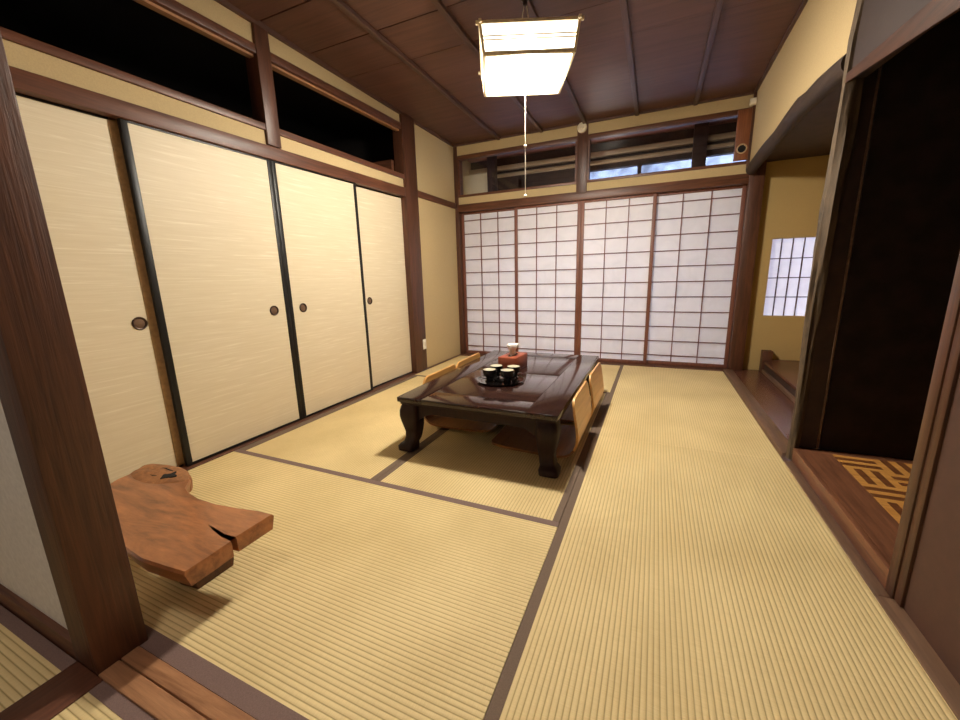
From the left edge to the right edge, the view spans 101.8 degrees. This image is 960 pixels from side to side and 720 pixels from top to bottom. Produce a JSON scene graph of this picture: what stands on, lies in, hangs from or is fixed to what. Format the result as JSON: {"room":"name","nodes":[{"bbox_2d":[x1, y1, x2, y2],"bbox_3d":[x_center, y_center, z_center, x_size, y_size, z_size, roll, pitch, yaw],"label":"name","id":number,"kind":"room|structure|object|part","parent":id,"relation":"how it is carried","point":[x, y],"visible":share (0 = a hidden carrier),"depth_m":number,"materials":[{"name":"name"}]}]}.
{"room":"traditional dwelling","nodes":[
{"label":"traditional dwelling","id":0,"kind":"room"},
{"bbox_2d":[0,400,67,629],"bbox_3d":[-1.596,-0.587,1.028,1.035,2.700,0.058,4,13,24],"label":"wall","id":1,"kind":"structure","parent":0,"point":[25,571],"depth_m":1.10,"materials":[{"name":"grey paint"}]},
{"bbox_2d":[0,584,79,662],"bbox_3d":[-1.563,0.767,1.312,1.035,0.072,0.085,4,13,24],"label":"baseboard","id":2,"kind":"structure","parent":1,"relation":"attached to","point":[44,625],"depth_m":1.16,"materials":[{"name":"wood"}]},
{"bbox_2d":[0,32,147,674],"bbox_3d":[-1.066,-0.529,0.812,0.115,2.750,0.115,4,13,24],"label":"pillar","id":3,"kind":"structure","parent":0,"point":[44,396],"depth_m":0.93,"materials":[{"name":"wood"}]},
{"bbox_2d":[0,0,394,170],"bbox_3d":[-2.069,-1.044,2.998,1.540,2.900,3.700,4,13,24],"label":"transom opening","id":4,"kind":"structure","parent":0,"point":[127,36],"depth_m":2.79,"materials":[{"name":"black"}]},
{"bbox_2d":[181,372,419,470],"bbox_3d":[-1.330,0.462,2.923,0.135,0.059,3.040,4,13,24],"label":"sill","id":5,"kind":"structure","parent":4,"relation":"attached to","point":[410,374],"depth_m":2.75,"materials":[{"name":"wood"}]},
{"bbox_2d":[392,113,426,372],"bbox_3d":[-0.722,-1.129,4.075,0.112,2.552,0.225,4,13,24],"label":"post","id":6,"kind":"object","parent":5,"relation":"on","point":[403,139],"visible":0.76,"depth_m":4.00,"materials":[{"name":"wood"}]},
{"bbox_2d":[423,339,426,348],"bbox_3d":[-0.613,-0.176,4.320,0.012,0.110,0.060,4,13,24],"label":"wall outlet","id":7,"kind":"object","parent":6,"relation":"attached to","point":[424,340],"visible":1,"depth_m":4.31,"materials":[{"name":"white plastic"}]},
{"bbox_2d":[2,0,459,367],"bbox_3d":[-1.165,-0.913,3.084,0.060,2.562,4.330,4,13,24],"label":"wall","id":8,"kind":"structure","parent":0,"point":[434,157],"depth_m":3.30,"materials":[{"name":"beige paint"}]},
{"bbox_2d":[15,92,184,483],"bbox_3d":[-1.843,-0.200,1.682,0.025,1.772,0.795,4,13,24],"label":"door","id":9,"kind":"structure","parent":8,"relation":"in","point":[77,156],"depth_m":1.83,"materials":[{"name":"beige paper"}]},
{"bbox_3d":[-1.865,-1.050,1.502,0.024,0.032,0.735,4,13,24],"label":"rail","id":10,"kind":"part","parent":9,"relation":"part of","materials":[{"name":"black paint"}]},
{"bbox_3d":[-1.713,-0.184,1.963,0.002,0.047,0.047,4,13,24],"label":"pull dish","id":11,"kind":"part","parent":9,"relation":"part of","materials":[{"name":"brown metal"}]},
{"bbox_3d":[-1.712,-0.184,1.963,0.008,0.066,0.066,4,13,24],"label":"finger pull","id":12,"kind":"part","parent":9,"relation":"part of","materials":[{"name":"brown metal"}]},
{"bbox_2d":[0,26,403,178],"bbox_3d":[-1.415,-1.466,2.434,0.094,0.075,3.190,4,13,24],"label":"sill","id":13,"kind":"structure","parent":8,"relation":"attached to","point":[6,34],"depth_m":1.93,"materials":[{"name":"wood"}]},
{"bbox_2d":[9,66,405,196],"bbox_3d":[-1.415,-1.323,2.466,0.108,0.126,3.190,4,13,24],"label":"lintel","id":14,"kind":"object","parent":8,"relation":"attached to","point":[25,82],"visible":0.79,"depth_m":1.96,"materials":[{"name":"wood"}]},
{"bbox_2d":[245,22,281,148],"bbox_3d":[-1.383,-1.724,2.474,0.110,0.692,0.100,4,13,24],"label":"post","id":15,"kind":"object","parent":14,"relation":"on","point":[259,67],"visible":0.63,"depth_m":2.44,"materials":[{"name":"wood"}]},
{"bbox_2d":[117,118,302,466],"bbox_3d":[-1.502,-0.356,2.352,0.025,1.782,0.800,4,13,24],"label":"door","id":16,"kind":"structure","parent":8,"relation":"in","point":[206,213],"depth_m":2.26,"materials":[{"name":"beige paper"}]},
{"bbox_3d":[-1.525,-1.211,2.171,0.024,0.032,0.740,4,13,24],"label":"rail","id":17,"kind":"part","parent":16,"relation":"part of","materials":[{"name":"black paint"}]},
{"bbox_3d":[-1.480,0.508,2.536,0.024,0.014,0.740,4,13,24],"label":"rail","id":18,"kind":"part","parent":16,"relation":"part of","materials":[{"name":"black paint"}]},
{"bbox_3d":[-1.380,-0.331,2.616,0.002,0.047,0.047,4,13,24],"label":"pull dish","id":19,"kind":"part","parent":16,"relation":"part of","materials":[{"name":"brown metal"}]},
{"bbox_3d":[-1.379,-0.331,2.616,0.008,0.066,0.066,4,13,24],"label":"finger pull","id":20,"kind":"part","parent":16,"relation":"part of","materials":[{"name":"brown metal"}]},
{"bbox_2d":[149,0,400,129],"bbox_3d":[-1.426,-1.887,2.345,0.094,0.128,3.190,4,13,24],"label":"rail","id":21,"kind":"object","parent":8,"relation":"attached to","point":[173,6],"visible":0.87,"depth_m":2.47,"materials":[{"name":"wood"}]},
{"bbox_2d":[133,0,398,130],"bbox_3d":[-1.424,-1.853,2.351,0.038,0.089,3.190,4,13,24],"label":"batten","id":22,"kind":"object","parent":21,"relation":"attached to","point":[146,3],"visible":1,"depth_m":2.31,"materials":[{"name":"wood"}]},
{"bbox_2d":[271,160,372,418],"bbox_3d":[-1.179,-0.521,3.066,0.025,1.792,0.799,4,13,24],"label":"door","id":23,"kind":"structure","parent":8,"relation":"in","point":[318,218],"depth_m":3.00,"materials":[{"name":"beige paper"}]},
{"bbox_3d":[-1.282,-0.379,2.830,0.008,0.066,0.066,4,13,24],"label":"finger pull","id":24,"kind":"part","parent":23,"relation":"part of","materials":[{"name":"brown metal"}]},
{"bbox_3d":[-1.202,-1.381,2.884,0.024,0.032,0.739,4,13,24],"label":"rail","id":25,"kind":"part","parent":23,"relation":"part of","materials":[{"name":"black paint"}]},
{"bbox_3d":[-1.157,0.348,3.251,0.024,0.014,0.739,4,13,24],"label":"rail","id":26,"kind":"part","parent":23,"relation":"part of","materials":[{"name":"black paint"}]},
{"bbox_2d":[356,185,411,387],"bbox_3d":[-0.909,-0.677,3.745,0.025,1.801,0.755,4,13,24],"label":"door","id":27,"kind":"structure","parent":8,"relation":"in","point":[379,213],"depth_m":3.73,"materials":[{"name":"beige paper"}]},
{"bbox_3d":[-0.932,-1.542,3.562,0.024,0.032,0.695,4,13,24],"label":"rail","id":28,"kind":"part","parent":27,"relation":"part of","materials":[{"name":"black paint"}]},
{"bbox_3d":[-0.886,0.197,3.931,0.024,0.014,0.695,4,13,24],"label":"rail","id":29,"kind":"part","parent":27,"relation":"part of","materials":[{"name":"black paint"}]},
{"bbox_2d":[418,190,455,208],"bbox_3d":[-0.479,-1.813,4.434,0.026,0.064,0.885,4,13,24],"label":"rail","id":30,"kind":"object","parent":8,"relation":"attached to","point":[422,195],"visible":0.8,"depth_m":4.38,"materials":[{"name":"wood"}]},
{"bbox_2d":[374,160,393,170],"bbox_3d":[-1.151,-1.721,3.943,0.680,0.465,0.040,4,13,24],"label":"wall","id":31,"kind":"structure","parent":0,"point":[389,164],"depth_m":3.77,"materials":[{"name":"wood"}]},
{"bbox_2d":[462,161,487,194],"bbox_3d":[-0.113,-1.484,5.554,0.420,2.800,0.980,4,13,24],"label":"wall","id":32,"kind":"structure","parent":0,"point":[477,183],"depth_m":5.47,"materials":[{"name":"beige paint"}]},
{"bbox_2d":[81,469,884,676],"bbox_3d":[-0.326,0.801,1.503,3.350,0.064,7.300,4,13,24],"label":"floor","id":33,"kind":"structure","parent":0,"point":[798,469],"depth_m":1.43,"materials":[{"name":"wood"}]},
{"bbox_2d":[0,605,75,711],"bbox_3d":[-1.720,0.916,0.839,0.941,0.056,0.941,4,13,24],"label":"mat","id":34,"kind":"object","parent":33,"relation":"on","point":[28,660],"visible":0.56,"depth_m":1.07,"materials":[{"name":"wicker"}]},
{"bbox_2d":[0,661,102,719],"bbox_3d":[-1.612,1.137,-0.225,0.134,0.059,2.843,4,13,24],"label":"floor strip","id":35,"kind":"object","parent":33,"relation":"on","point":[45,702],"visible":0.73,"depth_m":0.97,"materials":[{"name":"wood"}]},
{"bbox_2d":[51,681,155,719],"bbox_3d":[-0.265,1.013,0.203,1.971,0.056,0.941,4,13,24],"label":"mat","id":36,"kind":"object","parent":33,"relation":"on","point":[102,702],"visible":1,"depth_m":0.94,"materials":[{"name":"wicker"}]},
{"bbox_2d":[98,646,255,719],"bbox_3d":[-0.077,0.906,0.673,1.980,0.061,0.091,4,13,24],"label":"threshold","id":37,"kind":"object","parent":33,"relation":"on","point":[159,689],"visible":0.88,"depth_m":0.98,"materials":[{"name":"wood"}]},
{"bbox_2d":[240,376,445,479],"bbox_3d":[-0.622,0.415,3.061,1.043,0.056,1.921,4,13,24],"label":"mat","id":38,"kind":"object","parent":33,"relation":"on","point":[361,437],"visible":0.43,"depth_m":2.53,"materials":[{"name":"beige wicker"}]},
{"bbox_2d":[128,449,558,719],"bbox_3d":[-0.781,0.737,1.567,1.985,0.056,1.000,4,13,24],"label":"mat","id":39,"kind":"object","parent":33,"relation":"on","point":[363,598],"visible":0.64,"depth_m":1.24,"materials":[{"name":"wicker"}]},
{"bbox_2d":[111,464,273,588],"bbox_3d":[-1.144,0.627,1.437,0.920,0.230,0.349,6,14,30],"label":"table","id":40,"kind":"object","parent":39,"relation":"on","point":[171,533],"visible":0.96,"depth_m":1.30,"materials":[{"name":"brown wood"}]},
{"bbox_2d":[376,393,608,522],"bbox_3d":[0.287,0.476,2.663,0.940,0.056,1.921,4,13,24],"label":"mat","id":41,"kind":"object","parent":33,"relation":"on","point":[464,465],"visible":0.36,"depth_m":2.04,"materials":[{"name":"beige wicker"}]},
{"bbox_2d":[422,364,498,431],"bbox_3d":[-0.074,0.256,2.763,0.515,0.350,0.468,4,13,24],"label":"chair","id":42,"kind":"object","parent":41,"relation":"on","point":[438,421],"visible":0.27,"depth_m":2.66,"materials":[{"name":"brown wood"}]},
{"bbox_3d":[-0.291,0.210,2.850,0.043,0.286,0.468,4,13,24],"label":"backrest","id":43,"kind":"part","parent":42,"relation":"part of","materials":[{"name":"brown wood"}]},
{"bbox_3d":[-0.063,0.387,2.787,0.497,0.060,0.468,4,13,24],"label":"seat","id":44,"kind":"part","parent":42,"relation":"part of","materials":[{"name":"brown wood"}]},
{"bbox_2d":[456,353,479,367],"bbox_3d":[0.118,0.159,3.199,0.515,0.350,0.468,4,13,23],"label":"chair","id":45,"kind":"object","parent":41,"relation":"on","point":[477,355],"visible":0.08,"depth_m":3.22,"materials":[{"name":"brown wood"}]},
{"bbox_2d":[397,350,598,478],"bbox_3d":[0.260,0.251,2.801,0.961,0.328,1.578,4,13,24],"label":"table","id":46,"kind":"object","parent":41,"relation":"on","point":[537,404],"visible":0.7,"depth_m":2.27,"materials":[{"name":"wood"}]},
{"bbox_3d":[-0.411,0.391,2.330,0.127,0.284,0.141,4,13,24],"label":"leg","id":47,"kind":"part","parent":46,"relation":"part of","materials":[{"name":"wood"}]},
{"bbox_3d":[0.256,0.127,2.774,0.921,0.017,1.506,4,13,24],"label":"moulding","id":48,"kind":"part","parent":46,"relation":"part of","materials":[{"name":"wood"}]},
{"bbox_2d":[477,375,523,385],"bbox_3d":[0.135,0.130,2.561,0.312,0.014,0.312,4,13,24],"label":"serving tray","id":49,"kind":"object","parent":46,"relation":"on","point":[498,382],"visible":0.59,"depth_m":2.50,"materials":[{"name":"black paint"}]},
{"bbox_2d":[481,375,497,381],"bbox_3d":[0.064,0.121,2.532,0.112,0.031,0.112,4,13,24],"label":"stand","id":50,"kind":"object","parent":49,"relation":"on","point":[483,376],"visible":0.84,"depth_m":2.51,"materials":[{"name":"black paint"}]},
{"bbox_2d":[483,368,496,377],"bbox_3d":[0.063,0.085,2.524,0.089,0.054,0.089,4,13,24],"label":"tea cup","id":51,"kind":"object","parent":50,"relation":"on","point":[488,372],"visible":1,"depth_m":2.49,"materials":[{"name":"ceramic"}]},
{"bbox_2d":[499,376,515,382],"bbox_3d":[0.175,0.125,2.502,0.112,0.031,0.112,4,13,24],"label":"stand","id":52,"kind":"object","parent":49,"relation":"on","point":[500,377],"visible":0.79,"depth_m":2.48,"materials":[{"name":"black paint"}]},
{"bbox_2d":[500,368,513,378],"bbox_3d":[0.174,0.089,2.495,0.089,0.054,0.089,4,13,24],"label":"tea cup","id":53,"kind":"object","parent":52,"relation":"on","point":[506,373],"visible":1,"depth_m":2.47,"materials":[{"name":"ceramic"}]},
{"bbox_3d":[0.225,0.103,2.602,0.112,0.031,0.112,4,13,24],"label":"stand","id":54,"kind":"object","parent":49,"relation":"on","visible":0},
{"bbox_2d":[507,365,519,374],"bbox_3d":[0.224,0.066,2.594,0.089,0.054,0.089,4,13,24],"label":"tea cup","id":55,"kind":"object","parent":54,"relation":"on","point":[516,368],"visible":0.78,"depth_m":2.56,"materials":[{"name":"ceramic"}]},
{"bbox_3d":[0.112,0.098,2.637,0.112,0.031,0.112,4,13,24],"label":"stand","id":56,"kind":"object","parent":49,"relation":"on","visible":0},
{"bbox_2d":[490,364,502,373],"bbox_3d":[0.111,0.062,2.630,0.089,0.054,0.089,4,13,24],"label":"tea cup","id":57,"kind":"object","parent":56,"relation":"on","point":[498,367],"visible":0.76,"depth_m":2.60,"materials":[{"name":"ceramic"}]},
{"bbox_2d":[498,343,526,368],"bbox_3d":[0.245,-0.030,2.885,0.136,0.186,0.236,5,14,28],"label":"tissue box","id":58,"kind":"object","parent":46,"relation":"on","point":[511,358],"visible":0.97,"depth_m":2.83,"materials":[{"name":"leather"}]},
{"bbox_3d":[0.352,0.442,1.997,0.127,0.284,0.141,4,13,24],"label":"leg","id":59,"kind":"part","parent":46,"relation":"part of","materials":[{"name":"wood"}]},
{"bbox_3d":[0.932,0.154,3.280,0.127,0.284,0.141,4,13,24],"label":"leg","id":60,"kind":"part","parent":46,"relation":"part of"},
{"bbox_2d":[492,381,591,457],"bbox_3d":[0.383,0.325,2.381,0.515,0.350,0.468,4,13,24],"label":"chair","id":61,"kind":"object","parent":41,"relation":"on","point":[515,438],"visible":0.82,"depth_m":2.30,"materials":[{"name":"brown wood"}]},
{"bbox_3d":[0.378,0.455,2.412,0.497,0.060,0.468,4,13,24],"label":"seat","id":62,"kind":"part","parent":61,"relation":"part of","materials":[{"name":"brown wood"}]},
{"bbox_3d":[0.598,0.308,2.280,0.043,0.286,0.468,4,13,24],"label":"backrest","id":63,"kind":"part","parent":61,"relation":"part of","materials":[{"name":"brown wood"}]},
{"bbox_2d":[560,362,603,421],"bbox_3d":[0.616,0.213,2.883,0.515,0.350,0.468,4,13,25],"label":"chair","id":64,"kind":"object","parent":41,"relation":"on","point":[596,384],"visible":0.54,"depth_m":2.72,"materials":[{"name":"brown wood"}]},
{"bbox_3d":[0.612,0.342,2.914,0.497,0.060,0.468,4,13,25],"label":"seat","id":65,"kind":"part","parent":64,"relation":"part of","materials":[{"name":"brown wood"}]},
{"bbox_3d":[0.830,0.197,2.778,0.043,0.286,0.468,4,13,25],"label":"backrest","id":66,"kind":"part","parent":64,"relation":"part of","materials":[{"name":"brown wood"}]},
{"bbox_2d":[413,355,619,393],"bbox_3d":[0.430,0.137,4.246,1.985,0.056,1.153,4,13,24],"label":"mat","id":67,"kind":"object","parent":33,"relation":"on","point":[609,371],"visible":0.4,"depth_m":4.20,"materials":[{"name":"beige wicker"}]},
{"bbox_2d":[594,365,781,459],"bbox_3d":[1.597,0.322,3.228,0.982,0.056,2.103,4,13,24],"label":"mat","id":68,"kind":"object","parent":33,"relation":"on","point":[689,408],"visible":0.79,"depth_m":2.82,"materials":[{"name":"beige wicker"}]},
{"bbox_2d":[484,435,957,719],"bbox_3d":[0.773,0.730,1.407,0.982,0.056,1.973,4,13,24],"label":"mat","id":69,"kind":"object","parent":33,"relation":"on","point":[674,582],"visible":1,"depth_m":1.17,"materials":[{"name":"beige wicker"}]},
{"bbox_2d":[214,0,807,146],"bbox_3d":[0.262,-2.081,2.280,3.150,0.056,4.234,4,13,24],"label":"ceiling","id":70,"kind":"structure","parent":0,"point":[419,59],"depth_m":2.77,"materials":[{"name":"brown wood"}]},
{"bbox_2d":[476,0,583,197],"bbox_3d":[0.268,-1.536,2.314,0.557,1.078,0.557,-1,12,2],"label":"pendant lamp","id":71,"kind":"object","parent":70,"relation":"hanging from","point":[523,54],"visible":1,"depth_m":2.17,"materials":[{"name":"white paper"}]},
{"bbox_3d":[0.011,-1.676,2.038,0.045,0.128,0.020,-13,16,-42],"label":"corner post","id":72,"kind":"part","parent":71,"relation":"part of","materials":[{"name":"brown wood"}]},
{"bbox_3d":[0.273,-1.369,2.349,0.004,0.705,0.004,4,13,24],"label":"pull cord","id":73,"kind":"part","parent":71,"relation":"part of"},
{"bbox_3d":[0.504,-1.686,2.024,0.020,0.128,0.045,-13,16,-42],"label":"corner post","id":74,"kind":"part","parent":71,"relation":"part of","materials":[{"name":"brown wood"}]},
{"bbox_2d":[421,353,726,371],"bbox_3d":[0.947,0.110,4.295,3.160,0.061,1.010,4,13,24],"label":"sill","id":75,"kind":"structure","parent":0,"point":[470,354],"depth_m":4.27,"materials":[{"name":"wood"}]},
{"bbox_2d":[453,147,465,353],"bbox_3d":[-0.269,-1.340,5.012,0.106,2.552,0.152,4,13,24],"label":"post","id":76,"kind":"object","parent":75,"relation":"on","point":[457,214],"visible":0.5,"depth_m":4.95,"materials":[{"name":"wood"}]},
{"bbox_2d":[467,118,736,162],"bbox_3d":[1.206,-2.708,4.656,4.000,0.040,1.130,4,13,24],"label":"ceiling","id":77,"kind":"structure","parent":0,"point":[725,121],"depth_m":4.82,"materials":[{"name":"wood"}]},
{"bbox_2d":[457,94,753,204],"bbox_3d":[1.118,-2.158,4.164,3.020,0.690,0.060,4,13,24],"label":"wall","id":78,"kind":"structure","parent":0,"point":[742,102],"depth_m":3.99,"materials":[{"name":"beige paint"}]},
{"bbox_2d":[461,208,514,353],"bbox_3d":[0.133,-0.953,4.930,0.753,1.792,0.028,4,13,24],"label":"door","id":79,"kind":"structure","parent":78,"relation":"in","point":[488,244],"depth_m":4.93,"materials":[{"name":"white paper"}]},
{"bbox_3d":[0.155,-0.094,5.113,0.681,0.036,0.028,4,13,24],"label":"rail","id":80,"kind":"part","parent":79,"relation":"part of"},
{"bbox_3d":[0.111,-1.812,4.748,0.681,0.035,0.028,4,13,24],"label":"rail","id":81,"kind":"part","parent":79,"relation":"part of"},
{"bbox_2d":[457,136,576,197],"bbox_3d":[0.397,-2.184,4.485,1.429,0.472,0.078,4,13,24],"label":"window","id":82,"kind":"structure","parent":78,"relation":"in","point":[571,140],"depth_m":4.43,"materials":[{"name":"brown wood"}]},
{"bbox_2d":[514,201,580,354],"bbox_3d":[0.780,-0.902,4.611,0.769,1.792,0.028,4,13,24],"label":"door","id":83,"kind":"structure","parent":78,"relation":"in","point":[546,236],"depth_m":4.59,"materials":[{"name":"white paper"}]},
{"bbox_3d":[0.758,-1.761,4.429,0.697,0.035,0.028,4,13,24],"label":"rail","id":84,"kind":"part","parent":83,"relation":"part of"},
{"bbox_2d":[458,173,748,212],"bbox_3d":[1.143,-1.791,4.278,3.020,0.086,0.162,4,13,24],"label":"lintel","id":85,"kind":"object","parent":78,"relation":"attached to","point":[738,179],"visible":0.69,"depth_m":4.07,"materials":[{"name":"wood"}]},
{"bbox_2d":[576,123,588,192],"bbox_3d":[1.103,-2.150,4.180,0.110,0.692,0.106,4,13,24],"label":"post","id":86,"kind":"object","parent":85,"relation":"on","point":[582,138],"visible":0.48,"depth_m":4.14,"materials":[{"name":"wood"}]},
{"bbox_2d":[577,122,586,132],"bbox_3d":[1.061,-2.421,4.059,0.100,0.100,0.035,4,13,24],"label":"smoke detector","id":87,"kind":"object","parent":86,"relation":"attached to","point":[581,128],"visible":1,"depth_m":4.05,"materials":[{"name":"white plastic"}]},
{"bbox_2d":[577,193,656,363],"bbox_3d":[1.481,-0.855,4.305,0.759,1.792,0.028,4,13,24],"label":"door","id":88,"kind":"structure","parent":78,"relation":"in","point":[617,234],"depth_m":4.29,"materials":[{"name":"white paper"}]},
{"bbox_3d":[1.459,-1.714,4.122,0.687,0.035,0.028,4,13,24],"label":"rail","id":89,"kind":"part","parent":88,"relation":"part of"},
{"bbox_3d":[1.503,0.004,4.487,0.687,0.036,0.028,4,13,24],"label":"rail","id":90,"kind":"part","parent":88,"relation":"part of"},
{"bbox_2d":[587,107,751,182],"bbox_3d":[1.823,-2.089,3.861,1.470,0.472,0.078,4,13,24],"label":"window","id":91,"kind":"structure","parent":78,"relation":"in","point":[727,114],"depth_m":3.83,"materials":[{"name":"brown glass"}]},
{"bbox_2d":[646,185,746,367],"bbox_3d":[2.176,-0.816,4.037,0.820,1.792,0.028,4,13,24],"label":"door","id":92,"kind":"structure","parent":78,"relation":"in","point":[697,240],"depth_m":4.02,"materials":[{"name":"white paper"}]},
{"bbox_3d":[2.198,0.042,4.220,0.748,0.036,0.028,4,13,24],"label":"rail","id":93,"kind":"part","parent":92,"relation":"part of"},
{"bbox_3d":[2.153,-1.675,3.855,0.748,0.035,0.028,4,13,24],"label":"rail","id":94,"kind":"part","parent":92,"relation":"part of","materials":[{"name":"wood"}]},
{"bbox_2d":[471,122,746,190],"bbox_3d":[1.515,-1.473,5.303,3.600,2.800,0.080,4,13,24],"label":"wall","id":95,"kind":"structure","parent":0,"point":[565,175],"depth_m":4.96,"materials":[{"name":"wood"}]},
{"bbox_2d":[469,131,735,174],"bbox_3d":[1.441,-2.617,4.995,3.470,0.060,0.070,4,13,24],"label":"rail","id":96,"kind":"object","parent":95,"relation":"attached to","point":[729,135],"visible":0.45,"depth_m":4.85,"materials":[{"name":"wood"}]},
{"bbox_2d":[497,142,734,177],"bbox_3d":[1.443,-2.527,5.015,3.470,0.035,0.070,4,13,24],"label":"rail","id":97,"kind":"object","parent":95,"relation":"attached to","point":[729,144],"visible":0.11,"depth_m":4.85,"materials":[{"name":"wood"}]},
{"bbox_2d":[733,369,793,439],"bbox_3d":[2.534,0.363,2.906,0.835,0.074,2.150,4,13,24],"label":"floor","id":98,"kind":"structure","parent":0,"point":[774,402],"depth_m":3.06,"materials":[{"name":"wood"}]},
{"bbox_2d":[759,350,772,371],"bbox_3d":[2.822,0.009,3.850,0.082,0.210,0.085,4,13,24],"label":"wood block","id":99,"kind":"object","parent":98,"relation":"on","point":[766,355],"visible":0.72,"depth_m":3.81,"materials":[{"name":"wood"}]},
{"bbox_2d":[761,359,799,402],"bbox_3d":[2.649,0.273,2.850,0.588,0.118,2.118,4,13,24],"label":"platform","id":100,"kind":"object","parent":98,"relation":"on","point":[782,373],"visible":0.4,"depth_m":3.41,"materials":[{"name":"wood"}]},
{"bbox_3d":[2.381,0.309,2.926,0.042,0.030,2.024,4,13,24],"label":"rail","id":101,"kind":"part","parent":100,"relation":"part of","materials":[{"name":"wood"}]},
{"bbox_2d":[743,155,829,369],"bbox_3d":[2.576,-0.627,2.682,0.800,2.020,2.240,4,13,24],"label":"wall","id":102,"kind":"structure","parent":0,"point":[793,188],"depth_m":3.64,"materials":[{"name":"beige paint"}]},
{"bbox_2d":[727,92,766,370],"bbox_3d":[2.564,-1.146,3.753,0.153,2.552,0.190,4,13,24],"label":"post","id":103,"kind":"object","parent":102,"relation":"attached to","point":[755,187],"visible":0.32,"depth_m":3.73,"materials":[{"name":"wood"}]},
{"bbox_2d":[733,108,752,161],"bbox_3d":[2.390,-2.046,3.547,0.110,0.425,0.042,4,13,24],"label":"plank","id":104,"kind":"object","parent":103,"relation":"attached to","point":[744,117],"visible":1,"depth_m":3.54,"materials":[{"name":"wood"}]},
{"bbox_2d":[749,97,756,105],"bbox_3d":[2.425,-2.290,3.454,0.058,0.056,0.030,4,13,24],"label":"junction box","id":105,"kind":"object","parent":103,"relation":"attached to","point":[753,101],"visible":0.88,"depth_m":3.45,"materials":[{"name":"white plastic"}]},
{"bbox_2d":[763,237,815,315],"bbox_3d":[2.984,-0.783,3.707,0.453,0.746,0.016,4,13,24],"label":"window","id":106,"kind":"structure","parent":102,"relation":"in","point":[790,266],"depth_m":3.73,"materials":[{"name":"white paper"}]},
{"bbox_2d":[766,83,841,161],"bbox_3d":[2.479,-1.600,2.497,0.850,0.035,2.140,4,13,24],"label":"ceiling","id":107,"kind":"structure","parent":0,"point":[812,136],"depth_m":2.87,"materials":[{"name":"wood"}]},
{"bbox_2d":[786,0,863,459],"bbox_3d":[1.655,-0.714,1.829,0.101,2.552,0.129,-2,12,-5],"label":"pillar alcove","id":108,"kind":"structure","parent":0,"point":[845,130],"depth_m":1.83,"materials":[{"name":"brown wood"}]},
{"bbox_2d":[845,0,959,82],"bbox_3d":[1.364,-1.023,1.181,0.014,0.218,1.220,4,13,24],"label":"beam","id":109,"kind":"structure","parent":108,"relation":"attached to","point":[935,12],"depth_m":1.26,"materials":[{"name":"wood"}]},
{"bbox_2d":[799,68,878,448],"bbox_3d":[1.703,-0.718,1.839,0.095,2.552,0.035,4,13,24],"label":"wooden post","id":110,"kind":"structure","parent":0,"point":[825,333],"depth_m":1.89,"materials":[{"name":"wood"}]},
{"bbox_2d":[750,0,931,160],"bbox_3d":[1.655,-1.518,1.689,0.060,0.942,4.080,4,13,24],"label":"wall","id":111,"kind":"structure","parent":0,"point":[819,37],"depth_m":2.09,"materials":[{"name":"beige paint"}]},
{"bbox_2d":[746,54,845,174],"bbox_3d":[2.056,-1.552,2.626,0.097,0.167,2.070,4,13,24],"label":"beam","id":112,"kind":"structure","parent":111,"relation":"attached to","point":[832,78],"depth_m":2.27,"materials":[{"name":"wood"}]},
{"bbox_2d":[894,313,959,684],"bbox_3d":[1.056,-0.029,0.562,0.033,1.753,0.986,4,13,24],"label":"door","id":113,"kind":"structure","parent":111,"relation":"in","point":[928,585],"depth_m":1.04,"materials":[{"name":"wood"}]},
{"bbox_2d":[792,447,912,587],"bbox_3d":[1.863,0.633,1.425,0.905,0.070,1.115,4,13,24],"label":"floor","id":114,"kind":"structure","parent":0,"point":[865,495],"depth_m":1.64,"materials":[{"name":"wood"}]},
{"bbox_2d":[885,252,959,598],"bbox_3d":[1.285,-0.107,1.017,0.087,1.720,0.043,4,13,24],"label":"post","id":115,"kind":"object","parent":114,"relation":"on","point":[953,308],"visible":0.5,"depth_m":1.09,"materials":[{"name":"wood"}]},
{"bbox_2d":[818,11,959,460],"bbox_3d":[1.874,-0.575,1.146,0.910,2.552,1.190,4,13,24],"label":"wall","id":116,"kind":"structure","parent":0,"point":[905,251],"depth_m":1.77,"materials":[{"name":"black paint"}]},
{"bbox_2d":[723,369,795,465],"bbox_3d":[2.107,0.337,3.054,0.078,0.075,2.080,4,13,24],"label":"sill","id":117,"kind":"structure","parent":116,"relation":"attached to","point":[778,440],"depth_m":2.66,"materials":[{"name":"wood"}]},
{"bbox_2d":[816,66,881,448],"bbox_3d":[1.740,-0.747,1.792,0.007,2.478,0.010,4,13,24],"label":"batten","id":118,"kind":"object","parent":116,"relation":"attached to","point":[880,67],"visible":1,"depth_m":1.84,"materials":[{"name":"wood"}]},
{"bbox_2d":[784,460,959,719],"bbox_3d":[1.268,0.762,1.185,0.105,0.061,1.965,4,13,24],"label":"sill","id":119,"kind":"structure","parent":116,"relation":"attached to","point":[939,674],"depth_m":1.13,"materials":[{"name":"wood"}]},
{"bbox_3d":[1.291,-0.046,5.258,4.000,0.080,1.050,4,13,24],"label":"floor","id":120,"kind":"structure","parent":0,"visible":0},
{"bbox_2d":[487,156,496,191],"bbox_3d":[0.195,-1.505,5.567,0.110,2.700,0.100,4,13,24],"label":"post","id":121,"kind":"object","parent":120,"relation":"on","point":[491,161],"depth_m":5.31,"materials":[{"name":"wood"}]},
{"bbox_2d":[691,122,708,166],"bbox_3d":[2.534,-1.376,4.673,0.140,2.700,0.100,4,13,24],"label":"post","id":122,"kind":"object","parent":120,"relation":"on","point":[700,139],"depth_m":4.40,"materials":[{"name":"wood"}]},
{"label":"outside","id":123,"kind":"structure","parent":0,"visible":0},
{"bbox_2d":[590,154,745,179],"bbox_3d":[3.420,-2.001,7.078,13.000,3.800,0.200,4,13,24],"label":"sky","id":124,"kind":"structure","parent":123,"point":[723,159],"depth_m":6.80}
]}

